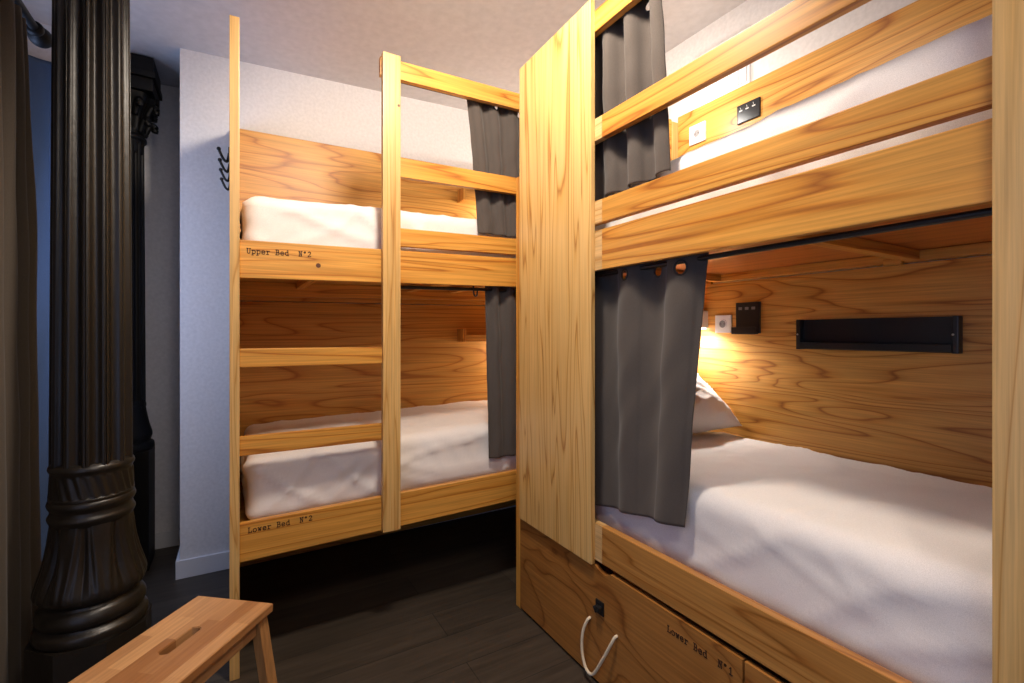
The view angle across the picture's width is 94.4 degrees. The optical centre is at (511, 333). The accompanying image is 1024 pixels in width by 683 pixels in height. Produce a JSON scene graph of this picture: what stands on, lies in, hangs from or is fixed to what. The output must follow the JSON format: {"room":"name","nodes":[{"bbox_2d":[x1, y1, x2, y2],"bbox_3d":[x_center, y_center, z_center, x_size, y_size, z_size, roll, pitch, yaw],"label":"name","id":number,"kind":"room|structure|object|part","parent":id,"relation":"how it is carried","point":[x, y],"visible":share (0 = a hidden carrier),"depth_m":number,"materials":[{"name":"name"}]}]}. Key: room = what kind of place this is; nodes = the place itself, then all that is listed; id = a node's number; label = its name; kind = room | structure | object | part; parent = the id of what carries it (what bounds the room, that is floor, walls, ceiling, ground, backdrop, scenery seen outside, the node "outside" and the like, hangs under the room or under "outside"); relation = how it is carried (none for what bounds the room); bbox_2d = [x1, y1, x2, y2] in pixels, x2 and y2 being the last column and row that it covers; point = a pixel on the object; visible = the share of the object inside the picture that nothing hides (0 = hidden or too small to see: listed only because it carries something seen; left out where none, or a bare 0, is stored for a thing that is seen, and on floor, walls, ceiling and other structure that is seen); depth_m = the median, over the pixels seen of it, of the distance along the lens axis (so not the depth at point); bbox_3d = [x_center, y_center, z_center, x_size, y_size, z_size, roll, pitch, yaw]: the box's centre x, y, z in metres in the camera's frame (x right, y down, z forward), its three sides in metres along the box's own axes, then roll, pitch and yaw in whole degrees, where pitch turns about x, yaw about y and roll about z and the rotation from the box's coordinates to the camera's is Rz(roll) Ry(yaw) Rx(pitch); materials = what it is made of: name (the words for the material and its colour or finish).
{"room":"dormitory","nodes":[
{"label":"dormitory","id":0,"kind":"room"},
{"bbox_2d":[27,23,51,61],"bbox_3d":[-2.480,-0.250,2.531,0.420,3.100,0.630,0,0,-30],"label":"wall","id":1,"kind":"structure","parent":0,"point":[33,50],"depth_m":2.29,"materials":[{"name":"white paint"}]},
{"bbox_2d":[144,85,179,532],"bbox_3d":[-2.235,-0.250,2.928,0.403,3.100,0.190,0,0,-30],"label":"wall","id":2,"kind":"structure","parent":0,"point":[162,149],"depth_m":2.89,"materials":[{"name":"white paint"}]},
{"bbox_2d":[155,529,179,548],"bbox_3d":[-2.191,1.252,2.835,0.385,0.095,0.015,0,0,-30],"label":"baseboard","id":3,"kind":"structure","parent":2,"relation":"attached to","point":[170,538],"depth_m":2.88,"materials":[{"name":"white paint"}]},
{"bbox_2d":[180,48,515,559],"bbox_3d":[-0.861,-0.250,3.441,2.487,3.100,0.685,0,0,-30],"label":"wall","id":4,"kind":"structure","parent":0,"point":[273,101],"depth_m":2.60,"materials":[{"name":"white paint"}]},
{"bbox_2d":[176,547,228,579],"bbox_3d":[-1.790,1.252,2.783,0.255,0.095,0.509,0,0,-30],"label":"baseboard","id":5,"kind":"structure","parent":4,"relation":"attached to","point":[200,565],"depth_m":2.56,"materials":[{"name":"white paint"}]},
{"bbox_2d":[142,507,598,682],"bbox_3d":[0.132,1.350,0.916,3.310,0.100,6.050,0,0,-30],"label":"floor","id":6,"kind":"structure","parent":0,"point":[433,603],"depth_m":2.25,"materials":[{"name":"black wood"}]},
{"bbox_2d":[24,0,151,682],"bbox_3d":[-1.407,-0.106,1.593,0.301,2.812,0.301,0,0,-30],"label":"column","id":7,"kind":"structure","parent":6,"relation":"on","point":[89,590],"depth_m":1.51,"materials":[{"name":"black metal"}]},
{"bbox_2d":[130,53,161,570],"bbox_3d":[-2.148,-0.101,2.637,0.316,2.799,0.316,0,0,-30],"label":"column","id":8,"kind":"structure","parent":6,"relation":"on","point":[146,95],"depth_m":2.62,"materials":[{"name":"black metal"}]},
{"bbox_2d":[68,596,276,682],"bbox_3d":[-0.865,1.050,1.238,0.342,0.500,0.421,0,0,10],"label":"step stool","id":9,"kind":"object","parent":6,"relation":"on","point":[192,643],"visible":1,"depth_m":1.24,"materials":[{"name":"brown wood"}]},
{"bbox_3d":[-0.708,1.062,1.391,0.103,0.476,0.047,0,0,-18],"label":"leg","id":10,"kind":"part","parent":9,"relation":"part of","materials":[{"name":"brown wood"}]},
{"bbox_2d":[229,15,518,680],"bbox_3d":[-0.385,0.027,2.729,2.121,2.545,1.006,0,0,-30],"label":"bunk bed","id":11,"kind":"object","parent":6,"relation":"on","point":[291,358],"visible":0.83,"depth_m":2.30,"materials":[{"name":"brown wood"}]},
{"bbox_2d":[216,147,228,190],"bbox_3d":[-1.287,-0.737,2.126,0.052,0.066,0.670,0,0,-30],"label":"coat rack","id":12,"kind":"object","parent":11,"relation":"attached to","point":[222,169],"visible":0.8,"depth_m":2.09,"materials":[{"name":"black metal"}]},
{"bbox_3d":[-1.058,0.055,1.808,0.033,2.490,0.070,0,0,-30],"label":"corner post","id":13,"kind":"part","parent":11,"relation":"part of","materials":[{"name":"brown wood"}]},
{"bbox_3d":[-0.630,-0.671,3.149,2.055,0.978,0.018,0,0,-30],"label":"panel","id":14,"kind":"part","parent":11,"relation":"part of","materials":[{"name":"brown wood"}]},
{"bbox_2d":[240,400,515,519],"bbox_3d":[-0.409,0.611,2.765,2.058,0.321,0.906,0,0,-30],"label":"mattress","id":15,"kind":"object","parent":11,"relation":"on","point":[443,443],"visible":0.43,"depth_m":2.22,"materials":[{"name":"white fabric"}]},
{"bbox_2d":[240,196,515,257],"bbox_3d":[-0.412,-0.465,2.762,2.056,0.303,0.890,0,0,-30],"label":"mattress","id":16,"kind":"object","parent":11,"relation":"on","point":[262,218],"visible":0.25,"depth_m":2.06,"materials":[{"name":"white fabric"}]},
{"bbox_3d":[-0.155,0.778,2.333,2.055,0.189,0.028,0,0,-30],"label":"rail","id":17,"kind":"part","parent":11,"relation":"part of","materials":[{"name":"brown wood"}]},
{"bbox_3d":[-0.155,-0.306,2.333,2.055,0.188,0.028,0,0,-30],"label":"rail","id":18,"kind":"part","parent":11,"relation":"part of","materials":[{"name":"brown wood"}]},
{"bbox_3d":[-0.630,0.546,3.149,2.055,1.499,0.018,0,0,-30],"label":"panel","id":19,"kind":"part","parent":11,"relation":"part of","materials":[{"name":"brown wood"}]},
{"bbox_3d":[-0.530,-0.178,2.080,0.078,2.083,0.030,0,0,-30],"label":"ladder post","id":20,"kind":"part","parent":11,"relation":"part of","materials":[{"name":"brown wood"}]},
{"bbox_3d":[0.076,-1.188,2.467,1.521,0.114,0.028,0,0,-30],"label":"guard rail","id":21,"kind":"part","parent":11,"relation":"part of","materials":[{"name":"brown wood"}]},
{"bbox_3d":[0.082,-0.444,2.470,1.507,0.112,0.028,0,0,-30],"label":"guard rail","id":22,"kind":"part","parent":11,"relation":"part of","materials":[{"name":"brown wood"}]},
{"bbox_3d":[0.082,-0.755,2.470,1.507,0.116,0.028,0,0,-30],"label":"guard rail","id":23,"kind":"part","parent":11,"relation":"part of","materials":[{"name":"brown wood"}]},
{"bbox_3d":[0.097,-0.226,2.528,1.430,0.044,0.016,0,0,-30],"label":"curtain rod","id":24,"kind":"part","parent":11,"relation":"part of","materials":[{"name":"black metal"}]},
{"bbox_3d":[0.097,-1.170,2.528,1.430,0.046,0.016,0,0,-30],"label":"curtain rod","id":25,"kind":"part","parent":11,"relation":"part of","materials":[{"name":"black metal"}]},
{"bbox_2d":[457,188,475,204],"bbox_3d":[-0.035,-0.947,3.426,0.735,0.087,0.103,0,0,-30],"label":"wooden ledge","id":26,"kind":"object","parent":11,"relation":"attached to","point":[463,197],"visible":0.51,"depth_m":3.23,"materials":[{"name":"brown wood"}]},
{"bbox_2d":[457,329,485,341],"bbox_3d":[-0.035,0.013,3.426,0.735,0.087,0.103,0,0,-30],"label":"wooden ledge","id":27,"kind":"object","parent":11,"relation":"attached to","point":[461,333],"visible":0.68,"depth_m":3.24,"materials":[{"name":"brown wood"}]},
{"bbox_2d":[467,100,518,236],"bbox_3d":[-0.035,-0.844,2.450,0.437,0.683,0.045,0,0,-32],"label":"curtain","id":28,"kind":"object","parent":11,"relation":"hanging from","point":[494,133],"visible":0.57,"depth_m":2.42,"materials":[{"name":"grey fabric"}]},
{"bbox_2d":[485,286,515,458],"bbox_3d":[0.009,0.194,2.479,0.338,0.883,0.050,0,0,-30],"label":"curtain","id":29,"kind":"object","parent":11,"relation":"hanging from","point":[500,307],"visible":0.48,"depth_m":2.44,"materials":[{"name":"grey fabric"}]},
{"bbox_2d":[516,0,1023,682],"bbox_3d":[1.019,0.028,1.481,0.999,2.545,2.375,0,0,-30],"label":"bunk bed","id":30,"kind":"object","parent":6,"relation":"on","point":[957,192],"depth_m":1.64,"materials":[{"name":"brown wood"}]},
{"bbox_3d":[0.043,0.278,2.264,0.033,2.045,0.040,0,0,-30],"label":"corner post","id":31,"kind":"part","parent":30,"relation":"part of","materials":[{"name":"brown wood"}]},
{"bbox_3d":[0.172,-0.193,1.990,0.020,2.105,0.515,0,0,-30],"label":"panel","id":32,"kind":"part","parent":30,"relation":"part of","materials":[{"name":"brown wood"}]},
{"bbox_3d":[0.318,1.162,1.733,0.040,0.205,0.175,0,0,-30],"label":"rope handle","id":33,"kind":"part","parent":30,"relation":"part of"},
{"bbox_3d":[0.197,-0.309,1.996,0.028,0.148,0.577,0,0,-30],"label":"rail","id":34,"kind":"part","parent":30,"relation":"part of","materials":[{"name":"brown wood"}]},
{"bbox_3d":[0.197,-0.451,1.996,0.028,0.086,0.577,0,0,-30],"label":"rail","id":35,"kind":"part","parent":30,"relation":"part of","materials":[{"name":"brown wood"}]},
{"bbox_3d":[0.197,-0.760,1.996,0.028,0.082,0.577,0,0,-30],"label":"rail","id":36,"kind":"part","parent":30,"relation":"part of","materials":[{"name":"brown wood"}]},
{"bbox_3d":[0.197,0.776,1.996,0.028,0.137,0.577,0,0,-30],"label":"rail","id":37,"kind":"part","parent":30,"relation":"part of","materials":[{"name":"brown wood"}]},
{"bbox_3d":[0.477,-1.168,1.514,0.028,0.080,1.693,0,0,-30],"label":"guard rail","id":38,"kind":"part","parent":30,"relation":"part of","materials":[{"name":"brown wood"}]},
{"bbox_3d":[0.550,-1.162,1.477,0.016,0.016,1.600,0,0,-30],"label":"curtain rod","id":39,"kind":"part","parent":30,"relation":"part of","materials":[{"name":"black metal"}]},
{"bbox_2d":[595,0,670,200],"bbox_3d":[0.393,-0.858,1.750,0.076,0.685,0.496,0,0,-30],"label":"curtain","id":40,"kind":"object","parent":30,"relation":"hanging from","point":[630,53],"visible":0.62,"depth_m":1.66,"materials":[{"name":"grey fabric"}]},
{"bbox_3d":[0.493,-0.145,2.384,0.870,2.050,0.019,0,0,-30],"label":"panel","id":41,"kind":"part","parent":30,"relation":"part of","materials":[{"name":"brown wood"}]},
{"bbox_2d":[595,252,708,527],"bbox_3d":[0.442,0.211,1.663,0.053,0.922,0.570,0,0,-30],"label":"curtain","id":42,"kind":"object","parent":30,"relation":"hanging from","point":[648,326],"visible":0.88,"depth_m":1.64,"materials":[{"name":"grey fabric"}]},
{"bbox_3d":[0.653,1.076,1.936,0.824,0.424,1.134,0,0,-30],"label":"under bed drawer","id":43,"kind":"part","parent":30,"relation":"part of","materials":[{"name":"brown wood"}]},
{"bbox_3d":[0.894,0.070,2.623,0.065,2.460,0.035,0,0,-30],"label":"corner post","id":44,"kind":"part","parent":30,"relation":"part of","materials":[{"name":"brown wood"}]},
{"bbox_2d":[689,121,705,145],"bbox_3d":[0.976,-1.052,2.498,0.016,0.100,0.100,0,0,-30],"label":"wall socket","id":45,"kind":"object","parent":30,"relation":"attached to","point":[697,133],"visible":1,"depth_m":2.49,"materials":[{"name":"white plastic"}]},
{"bbox_2d":[702,311,707,328],"bbox_3d":[0.973,-0.070,2.464,0.055,0.094,0.068,0,0,-30],"label":"reading lamp","id":46,"kind":"object","parent":30,"relation":"attached to","point":[705,313],"visible":0.26,"depth_m":2.44,"materials":[{"name":"white plastic"}]},
{"bbox_2d":[715,315,731,332],"bbox_3d":[1.053,-0.047,2.366,0.016,0.088,0.088,0,0,-30],"label":"wall socket","id":47,"kind":"object","parent":30,"relation":"attached to","point":[723,323],"visible":0.97,"depth_m":2.36,"materials":[{"name":"white plastic"}]},
{"bbox_3d":[0.622,-0.760,1.265,0.028,0.082,1.116,0,0,-30],"label":"guard rail","id":48,"kind":"part","parent":30,"relation":"part of","materials":[{"name":"brown wood"}]},
{"bbox_2d":[731,301,760,333],"bbox_3d":[1.108,-0.072,2.247,0.040,0.152,0.126,0,0,-30],"label":"control panel","id":49,"kind":"object","parent":30,"relation":"attached to","point":[748,314],"visible":1,"depth_m":2.23,"materials":[{"name":"black plastic"}]},
{"bbox_2d":[737,97,760,124],"bbox_3d":[1.122,-1.055,2.251,0.012,0.090,0.118,0,0,-30],"label":"panel","id":50,"kind":"object","parent":30,"relation":"attached to","point":[749,110],"visible":1,"depth_m":2.24,"materials":[{"name":"black plastic"}]},
{"bbox_3d":[0.775,0.776,1.002,0.028,0.137,1.723,0,0,-30],"label":"rail","id":51,"kind":"part","parent":30,"relation":"part of","materials":[{"name":"brown wood"}]},
{"bbox_2d":[745,659,784,682],"bbox_3d":[1.240,1.076,0.960,0.792,0.424,1.132,0,0,-30],"label":"drawer","id":52,"kind":"object","parent":30,"relation":"attached to","point":[754,673],"visible":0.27,"depth_m":1.22,"materials":[{"name":"brown wood"}]},
{"bbox_2d":[595,431,991,682],"bbox_3d":[1.088,0.623,1.460,0.881,0.318,2.174,0,0,-30],"label":"mattress","id":53,"kind":"object","parent":30,"relation":"on","point":[892,566],"visible":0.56,"depth_m":1.22,"materials":[{"name":"white fabric"}]},
{"bbox_2d":[692,373,741,432],"bbox_3d":[0.722,0.298,2.259,0.660,0.341,0.383,0,0,-30],"label":"pillow","id":54,"kind":"object","parent":53,"relation":"on","point":[711,412],"visible":0.2,"depth_m":2.18,"materials":[{"name":"white fabric"}]},
{"bbox_2d":[595,14,991,230],"bbox_3d":[1.090,-0.480,1.466,0.864,0.338,2.174,0,0,-30],"label":"mattress","id":55,"kind":"object","parent":30,"relation":"on","point":[967,44],"visible":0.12,"depth_m":1.11,"materials":[{"name":"white fabric"}]},
{"bbox_3d":[0.548,-0.227,1.476,0.016,0.016,1.600,0,0,-30],"label":"curtain rod","id":56,"kind":"part","parent":30,"relation":"part of","materials":[{"name":"black metal"}]},
{"bbox_3d":[0.775,-0.309,1.002,0.028,0.148,1.723,0,0,-30],"label":"rail","id":57,"kind":"part","parent":30,"relation":"part of","materials":[{"name":"brown wood"}]},
{"bbox_3d":[0.622,-0.451,1.265,0.028,0.086,1.116,0,0,-30],"label":"guard rail","id":58,"kind":"part","parent":30,"relation":"part of","materials":[{"name":"brown wood"}]},
{"bbox_3d":[1.472,-0.725,1.677,0.016,0.935,2.187,0,0,-30],"label":"panel","id":59,"kind":"part","parent":30,"relation":"part of","materials":[{"name":"brown wood"}]},
{"bbox_3d":[1.472,0.314,1.677,0.016,1.133,2.187,0,0,-30],"label":"panel","id":60,"kind":"part","parent":30,"relation":"part of","materials":[{"name":"brown wood"}]},
{"bbox_2d":[796,316,962,353],"bbox_3d":[1.362,0.004,1.810,0.041,0.127,0.530,0,0,-30],"label":"wall shelf","id":61,"kind":"object","parent":30,"relation":"attached to","point":[944,334],"visible":1,"depth_m":1.77,"materials":[{"name":"black metal"}]},
{"bbox_3d":[0.862,-0.191,0.795,0.030,2.108,0.078,0,0,-30],"label":"ladder post","id":62,"kind":"part","parent":30,"relation":"part of","materials":[{"name":"brown wood"}]},
{"bbox_2d":[22,0,745,116],"bbox_3d":[0.132,-1.598,0.916,3.310,0.226,6.050,0,0,-30],"label":"ceiling","id":63,"kind":"structure","parent":0,"point":[487,42],"depth_m":2.44,"materials":[{"name":"paint"}]},
{"bbox_2d":[665,0,991,283],"bbox_3d":[1.667,-0.250,1.470,0.100,3.100,5.265,0,0,-30],"label":"wall","id":64,"kind":"structure","parent":0,"point":[748,13],"depth_m":2.21,"materials":[{"name":"white paint"}]},
{"bbox_2d":[693,26,750,109],"bbox_3d":[1.053,-1.330,2.401,0.024,0.270,0.320,0,0,-30],"label":"air vent","id":65,"kind":"object","parent":64,"relation":"in","point":[741,77],"visible":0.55,"depth_m":2.38,"materials":[{"name":"white plastic"}]},
{"bbox_3d":[-1.122,-0.250,-0.121,0.100,3.100,5.320,0,0,-30],"label":"wall","id":66,"kind":"structure","parent":0,"visible":0},
{"bbox_2d":[14,0,50,48],"bbox_3d":[-1.537,-1.105,1.076,0.386,0.072,1.505,0,0,-30],"label":"pole","id":67,"kind":"object","parent":66,"relation":"attached to","point":[37,34],"visible":0.85,"depth_m":1.72,"materials":[{"name":"black metal"}]},
{"bbox_2d":[0,0,41,682],"bbox_3d":[-1.580,0.106,1.464,0.046,2.364,0.683,0,0,-30],"label":"drape","id":68,"kind":"object","parent":67,"relation":"hanging from","point":[20,524],"visible":0.96,"depth_m":1.55,"materials":[{"name":"fabric"}]},
{"bbox_2d":[28,55,50,561],"bbox_3d":[-2.174,-0.015,2.275,0.471,2.570,0.044,0,0,-30],"label":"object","id":69,"kind":"structure","parent":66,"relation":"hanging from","point":[39,69],"depth_m":2.25,"materials":[{"name":"paint"}]}
]}

